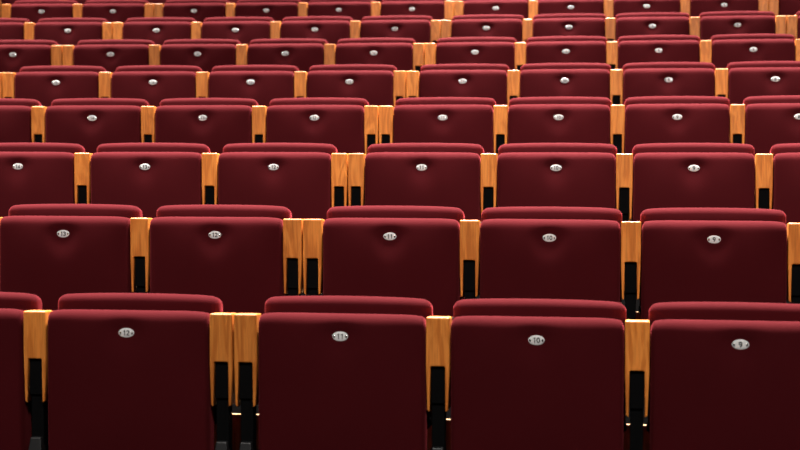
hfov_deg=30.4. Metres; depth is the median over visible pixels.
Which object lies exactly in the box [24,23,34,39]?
armrest
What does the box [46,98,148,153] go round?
seat
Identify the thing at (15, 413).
seat cushion
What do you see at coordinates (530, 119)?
seat
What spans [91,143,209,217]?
seat
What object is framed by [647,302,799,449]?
seat
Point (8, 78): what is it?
armrest
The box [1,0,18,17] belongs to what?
seat
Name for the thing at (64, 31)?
seat
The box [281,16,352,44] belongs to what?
seat
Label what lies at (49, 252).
seat
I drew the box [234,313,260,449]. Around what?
armrest
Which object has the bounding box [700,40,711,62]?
armrest
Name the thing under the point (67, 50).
armrest
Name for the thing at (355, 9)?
seat
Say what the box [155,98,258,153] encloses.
seat
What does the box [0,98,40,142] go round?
seat
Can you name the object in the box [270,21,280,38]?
armrest
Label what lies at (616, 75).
armrest
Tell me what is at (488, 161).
armrest
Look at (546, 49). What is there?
seat
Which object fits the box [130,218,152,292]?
armrest
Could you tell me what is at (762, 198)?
armrest
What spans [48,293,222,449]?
seat
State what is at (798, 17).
seat cushion
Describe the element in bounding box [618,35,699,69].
seat
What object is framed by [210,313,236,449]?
armrest
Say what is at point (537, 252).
seat
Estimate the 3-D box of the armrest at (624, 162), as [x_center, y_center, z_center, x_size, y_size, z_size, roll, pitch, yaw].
[0.903,-0.007,5.922,0.065,0.560,0.316,1,2,9]
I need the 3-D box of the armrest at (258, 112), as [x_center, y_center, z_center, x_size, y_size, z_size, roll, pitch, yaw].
[-0.652,-0.287,7.080,0.065,0.560,0.316,0,2,6]
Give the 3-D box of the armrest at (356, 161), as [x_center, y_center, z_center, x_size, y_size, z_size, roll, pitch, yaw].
[-0.161,-0.015,6.075,0.065,0.560,0.316,0,2,7]
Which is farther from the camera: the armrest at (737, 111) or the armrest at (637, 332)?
the armrest at (737, 111)
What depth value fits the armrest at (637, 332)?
3.92 m
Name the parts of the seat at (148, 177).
number plate, backrest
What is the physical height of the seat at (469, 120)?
0.490 m
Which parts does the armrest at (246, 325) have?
wooden arm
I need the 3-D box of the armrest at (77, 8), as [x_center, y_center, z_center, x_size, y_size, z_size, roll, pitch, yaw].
[-2.373,-1.357,10.991,0.065,0.560,0.316,0,2,3]
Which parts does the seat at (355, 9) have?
backrest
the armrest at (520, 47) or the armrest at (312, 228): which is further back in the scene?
the armrest at (520, 47)
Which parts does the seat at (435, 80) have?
number plate, backrest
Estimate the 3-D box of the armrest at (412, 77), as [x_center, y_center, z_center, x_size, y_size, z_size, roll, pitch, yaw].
[0.083,-0.543,7.939,0.065,0.560,0.316,0,2,7]
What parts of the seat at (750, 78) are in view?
backrest, number plate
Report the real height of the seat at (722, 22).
0.490 m
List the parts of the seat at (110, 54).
backrest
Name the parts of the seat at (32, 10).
backrest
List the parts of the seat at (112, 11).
backrest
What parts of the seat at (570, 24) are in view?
backrest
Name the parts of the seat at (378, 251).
number plate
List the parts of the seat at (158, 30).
backrest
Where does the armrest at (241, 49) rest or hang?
on the floor
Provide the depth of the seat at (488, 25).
9.62 m
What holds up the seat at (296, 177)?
attached to the armrest at (209, 160)
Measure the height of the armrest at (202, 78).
0.560 m
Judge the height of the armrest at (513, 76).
0.560 m
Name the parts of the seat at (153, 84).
number plate, backrest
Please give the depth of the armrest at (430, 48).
8.72 m
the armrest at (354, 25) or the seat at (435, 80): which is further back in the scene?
the armrest at (354, 25)
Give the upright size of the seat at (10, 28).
0.490 m
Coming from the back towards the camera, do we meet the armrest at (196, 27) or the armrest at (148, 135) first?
the armrest at (196, 27)
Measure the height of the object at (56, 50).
0.560 m
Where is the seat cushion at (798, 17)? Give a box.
[797,16,799,38]
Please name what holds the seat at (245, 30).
attached to the armrest at (196, 27)
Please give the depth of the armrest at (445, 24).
9.65 m
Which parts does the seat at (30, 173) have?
number plate, backrest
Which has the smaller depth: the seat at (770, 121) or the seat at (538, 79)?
the seat at (770, 121)
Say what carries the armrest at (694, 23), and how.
on the floor
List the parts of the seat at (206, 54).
backrest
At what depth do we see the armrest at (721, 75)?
7.55 m
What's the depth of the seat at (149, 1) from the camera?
11.74 m
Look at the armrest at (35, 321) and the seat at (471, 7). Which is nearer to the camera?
the armrest at (35, 321)
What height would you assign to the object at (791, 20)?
0.560 m
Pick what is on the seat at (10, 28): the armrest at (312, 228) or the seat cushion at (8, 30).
the seat cushion at (8, 30)
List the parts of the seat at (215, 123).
number plate, backrest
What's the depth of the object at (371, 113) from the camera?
6.87 m
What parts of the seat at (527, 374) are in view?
number plate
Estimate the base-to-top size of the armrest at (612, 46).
0.560 m
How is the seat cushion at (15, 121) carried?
on the seat at (15, 113)
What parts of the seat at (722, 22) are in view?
backrest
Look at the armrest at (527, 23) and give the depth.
9.58 m
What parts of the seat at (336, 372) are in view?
number plate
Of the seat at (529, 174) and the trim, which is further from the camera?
the seat at (529, 174)
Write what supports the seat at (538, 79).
attached to the armrest at (513, 76)
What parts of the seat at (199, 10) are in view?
backrest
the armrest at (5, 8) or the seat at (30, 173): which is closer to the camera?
the seat at (30, 173)
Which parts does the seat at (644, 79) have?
number plate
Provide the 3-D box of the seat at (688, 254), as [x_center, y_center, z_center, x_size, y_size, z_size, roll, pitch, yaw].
[1.037,0.189,4.875,0.483,0.490,0.187,1,2,10]
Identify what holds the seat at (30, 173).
attached to the standard
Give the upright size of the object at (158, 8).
0.560 m
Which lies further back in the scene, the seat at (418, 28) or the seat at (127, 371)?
the seat at (418, 28)
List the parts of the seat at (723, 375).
number plate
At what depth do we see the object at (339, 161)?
5.94 m
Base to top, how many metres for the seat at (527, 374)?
0.490 m
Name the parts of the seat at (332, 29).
backrest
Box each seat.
[0,18,30,39]
[0,40,57,72]
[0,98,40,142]
[0,143,84,216]
[0,204,142,310]
[0,292,41,449]
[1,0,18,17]
[11,0,77,23]
[15,66,105,106]
[35,18,107,45]
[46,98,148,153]
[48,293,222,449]
[74,0,87,4]
[74,39,154,72]
[82,0,148,22]
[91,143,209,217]
[112,65,201,106]
[123,17,195,45]
[147,0,166,3]
[150,205,291,314]
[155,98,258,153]
[160,39,240,72]
[163,0,229,22]
[202,17,273,45]
[209,65,298,106]
[218,143,337,219]
[235,0,301,22]
[248,38,327,72]
[259,296,432,449]
[266,98,368,153]
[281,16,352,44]
[307,64,396,106]
[308,0,373,21]
[323,206,464,316]
[336,38,415,70]
[360,15,432,43]
[365,143,483,221]
[380,0,445,20]
[393,97,495,152]
[419,64,509,104]
[436,37,516,69]
[450,299,626,449]
[451,14,523,41]
[464,0,528,18]
[480,206,621,303]
[497,143,616,208]
[508,97,610,143]
[520,63,610,98]
[526,36,606,63]
[533,13,605,36]
[538,0,603,14]
[613,0,680,17]
[615,12,689,41]
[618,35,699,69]
[622,62,714,104]
[624,96,729,153]
[632,143,754,220]
[639,208,786,319]
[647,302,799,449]
[690,0,757,16]
[699,11,774,40]
[711,34,794,68]
[727,61,799,104]
[743,95,799,188]
[770,143,799,223]
[778,0,799,16]
[796,11,799,38]
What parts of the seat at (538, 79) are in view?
number plate, backrest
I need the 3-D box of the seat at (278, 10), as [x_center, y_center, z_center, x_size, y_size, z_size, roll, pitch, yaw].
[-0.970,-1.425,10.818,0.483,0.490,0.187,0,2,5]
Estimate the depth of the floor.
4.37 m
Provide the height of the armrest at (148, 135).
0.560 m
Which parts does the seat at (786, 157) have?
backrest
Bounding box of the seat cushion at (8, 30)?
[0,22,23,39]
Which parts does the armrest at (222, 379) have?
wooden arm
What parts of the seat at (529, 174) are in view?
number plate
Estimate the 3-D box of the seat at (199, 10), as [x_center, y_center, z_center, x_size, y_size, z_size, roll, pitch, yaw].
[-1.505,-1.428,10.863,0.483,0.490,0.187,0,2,4]
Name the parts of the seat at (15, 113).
backrest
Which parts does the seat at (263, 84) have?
number plate, backrest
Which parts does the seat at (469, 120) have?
number plate, backrest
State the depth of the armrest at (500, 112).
6.79 m
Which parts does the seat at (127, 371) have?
number plate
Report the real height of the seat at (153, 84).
0.490 m
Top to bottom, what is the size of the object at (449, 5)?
0.560 m
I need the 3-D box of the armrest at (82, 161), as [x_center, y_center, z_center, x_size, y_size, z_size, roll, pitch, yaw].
[-1.298,-0.023,6.201,0.065,0.560,0.316,0,2,5]
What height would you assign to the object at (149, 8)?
0.560 m
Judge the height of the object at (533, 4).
0.560 m
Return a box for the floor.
[31,217,789,449]
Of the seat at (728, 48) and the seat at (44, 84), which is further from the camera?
the seat at (728, 48)
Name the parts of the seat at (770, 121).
backrest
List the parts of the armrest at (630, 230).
wooden arm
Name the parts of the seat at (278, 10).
backrest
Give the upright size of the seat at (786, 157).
0.490 m
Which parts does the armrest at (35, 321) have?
wooden arm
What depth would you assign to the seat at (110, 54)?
8.91 m
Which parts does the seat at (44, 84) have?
number plate, backrest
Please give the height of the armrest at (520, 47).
0.560 m
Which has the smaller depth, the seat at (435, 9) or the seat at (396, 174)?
the seat at (396, 174)
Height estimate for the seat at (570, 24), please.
0.490 m
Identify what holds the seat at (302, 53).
attached to the armrest at (241, 49)
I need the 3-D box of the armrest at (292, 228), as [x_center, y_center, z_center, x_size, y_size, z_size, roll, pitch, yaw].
[-0.350,0.253,5.152,0.065,0.560,0.316,0,2,7]
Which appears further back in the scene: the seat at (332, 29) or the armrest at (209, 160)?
the seat at (332, 29)
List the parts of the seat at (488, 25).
backrest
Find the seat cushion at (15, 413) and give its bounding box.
[0,308,30,449]
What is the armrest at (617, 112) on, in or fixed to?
on the floor
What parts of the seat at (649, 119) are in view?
number plate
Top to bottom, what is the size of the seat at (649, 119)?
0.490 m
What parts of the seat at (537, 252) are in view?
number plate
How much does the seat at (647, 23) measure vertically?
0.490 m
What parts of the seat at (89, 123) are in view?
number plate, backrest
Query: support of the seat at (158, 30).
attached to the armrest at (117, 26)
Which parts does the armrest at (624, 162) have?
wooden arm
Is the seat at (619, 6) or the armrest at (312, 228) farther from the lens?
the seat at (619, 6)
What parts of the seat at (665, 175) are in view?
number plate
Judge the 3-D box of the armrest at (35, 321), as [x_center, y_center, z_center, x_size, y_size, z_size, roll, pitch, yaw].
[-1.013,0.516,4.283,0.065,0.560,0.316,0,2,6]
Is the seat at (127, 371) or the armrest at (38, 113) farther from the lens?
the armrest at (38, 113)
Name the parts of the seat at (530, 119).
number plate, backrest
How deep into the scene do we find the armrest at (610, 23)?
9.50 m
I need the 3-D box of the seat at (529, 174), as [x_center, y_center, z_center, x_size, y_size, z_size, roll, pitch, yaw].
[0.628,-0.085,5.893,0.483,0.490,0.187,0,2,9]
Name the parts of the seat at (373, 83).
backrest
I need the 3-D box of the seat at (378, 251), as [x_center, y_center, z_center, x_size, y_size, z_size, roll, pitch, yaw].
[-0.024,0.179,5.037,0.483,0.490,0.187,0,2,8]
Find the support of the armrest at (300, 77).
on the floor
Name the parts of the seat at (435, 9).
backrest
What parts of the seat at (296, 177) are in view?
number plate, backrest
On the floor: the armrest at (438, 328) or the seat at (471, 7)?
the armrest at (438, 328)
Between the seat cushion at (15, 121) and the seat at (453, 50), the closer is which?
the seat cushion at (15, 121)
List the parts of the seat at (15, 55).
backrest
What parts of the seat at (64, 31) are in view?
backrest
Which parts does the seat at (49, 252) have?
number plate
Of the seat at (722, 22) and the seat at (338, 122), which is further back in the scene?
the seat at (722, 22)
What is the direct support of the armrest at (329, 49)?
on the floor
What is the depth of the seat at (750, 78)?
7.51 m
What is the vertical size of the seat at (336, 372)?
0.490 m
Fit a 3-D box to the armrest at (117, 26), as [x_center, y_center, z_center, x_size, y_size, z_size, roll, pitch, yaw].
[-1.889,-1.087,10.020,0.065,0.560,0.316,0,2,4]
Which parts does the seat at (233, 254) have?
number plate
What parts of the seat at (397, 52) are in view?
backrest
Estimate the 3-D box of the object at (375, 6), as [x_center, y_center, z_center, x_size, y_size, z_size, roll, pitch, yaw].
[-0.163,-1.344,10.808,0.065,0.560,0.316,0,2,6]
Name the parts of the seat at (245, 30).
backrest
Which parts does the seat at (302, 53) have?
backrest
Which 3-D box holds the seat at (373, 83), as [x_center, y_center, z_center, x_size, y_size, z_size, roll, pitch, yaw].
[-0.261,-0.622,7.909,0.483,0.490,0.187,0,2,7]
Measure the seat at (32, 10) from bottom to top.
0.490 m
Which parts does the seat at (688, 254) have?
number plate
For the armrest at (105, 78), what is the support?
on the floor
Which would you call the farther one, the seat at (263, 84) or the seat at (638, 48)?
the seat at (638, 48)
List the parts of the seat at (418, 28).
backrest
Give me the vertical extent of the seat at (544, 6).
0.490 m
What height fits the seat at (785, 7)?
0.490 m
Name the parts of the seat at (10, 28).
backrest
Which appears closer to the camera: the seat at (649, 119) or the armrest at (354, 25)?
the seat at (649, 119)
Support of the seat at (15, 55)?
attached to the standard
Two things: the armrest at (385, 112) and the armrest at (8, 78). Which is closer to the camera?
the armrest at (385, 112)
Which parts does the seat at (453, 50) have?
backrest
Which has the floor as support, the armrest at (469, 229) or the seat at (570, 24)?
the armrest at (469, 229)
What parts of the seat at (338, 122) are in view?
number plate, backrest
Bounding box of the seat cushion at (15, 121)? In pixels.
[0,106,31,142]
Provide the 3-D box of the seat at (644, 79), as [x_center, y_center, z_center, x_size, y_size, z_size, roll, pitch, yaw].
[1.401,-0.608,7.673,0.483,0.490,0.187,1,2,9]
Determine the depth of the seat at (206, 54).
8.87 m
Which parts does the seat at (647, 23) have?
backrest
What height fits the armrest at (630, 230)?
0.560 m
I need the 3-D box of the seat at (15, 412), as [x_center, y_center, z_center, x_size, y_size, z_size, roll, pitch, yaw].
[-1.287,0.438,4.240,0.483,0.490,0.187,0,2,6]
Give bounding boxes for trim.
[232,413,646,426]
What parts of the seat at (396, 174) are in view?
number plate, backrest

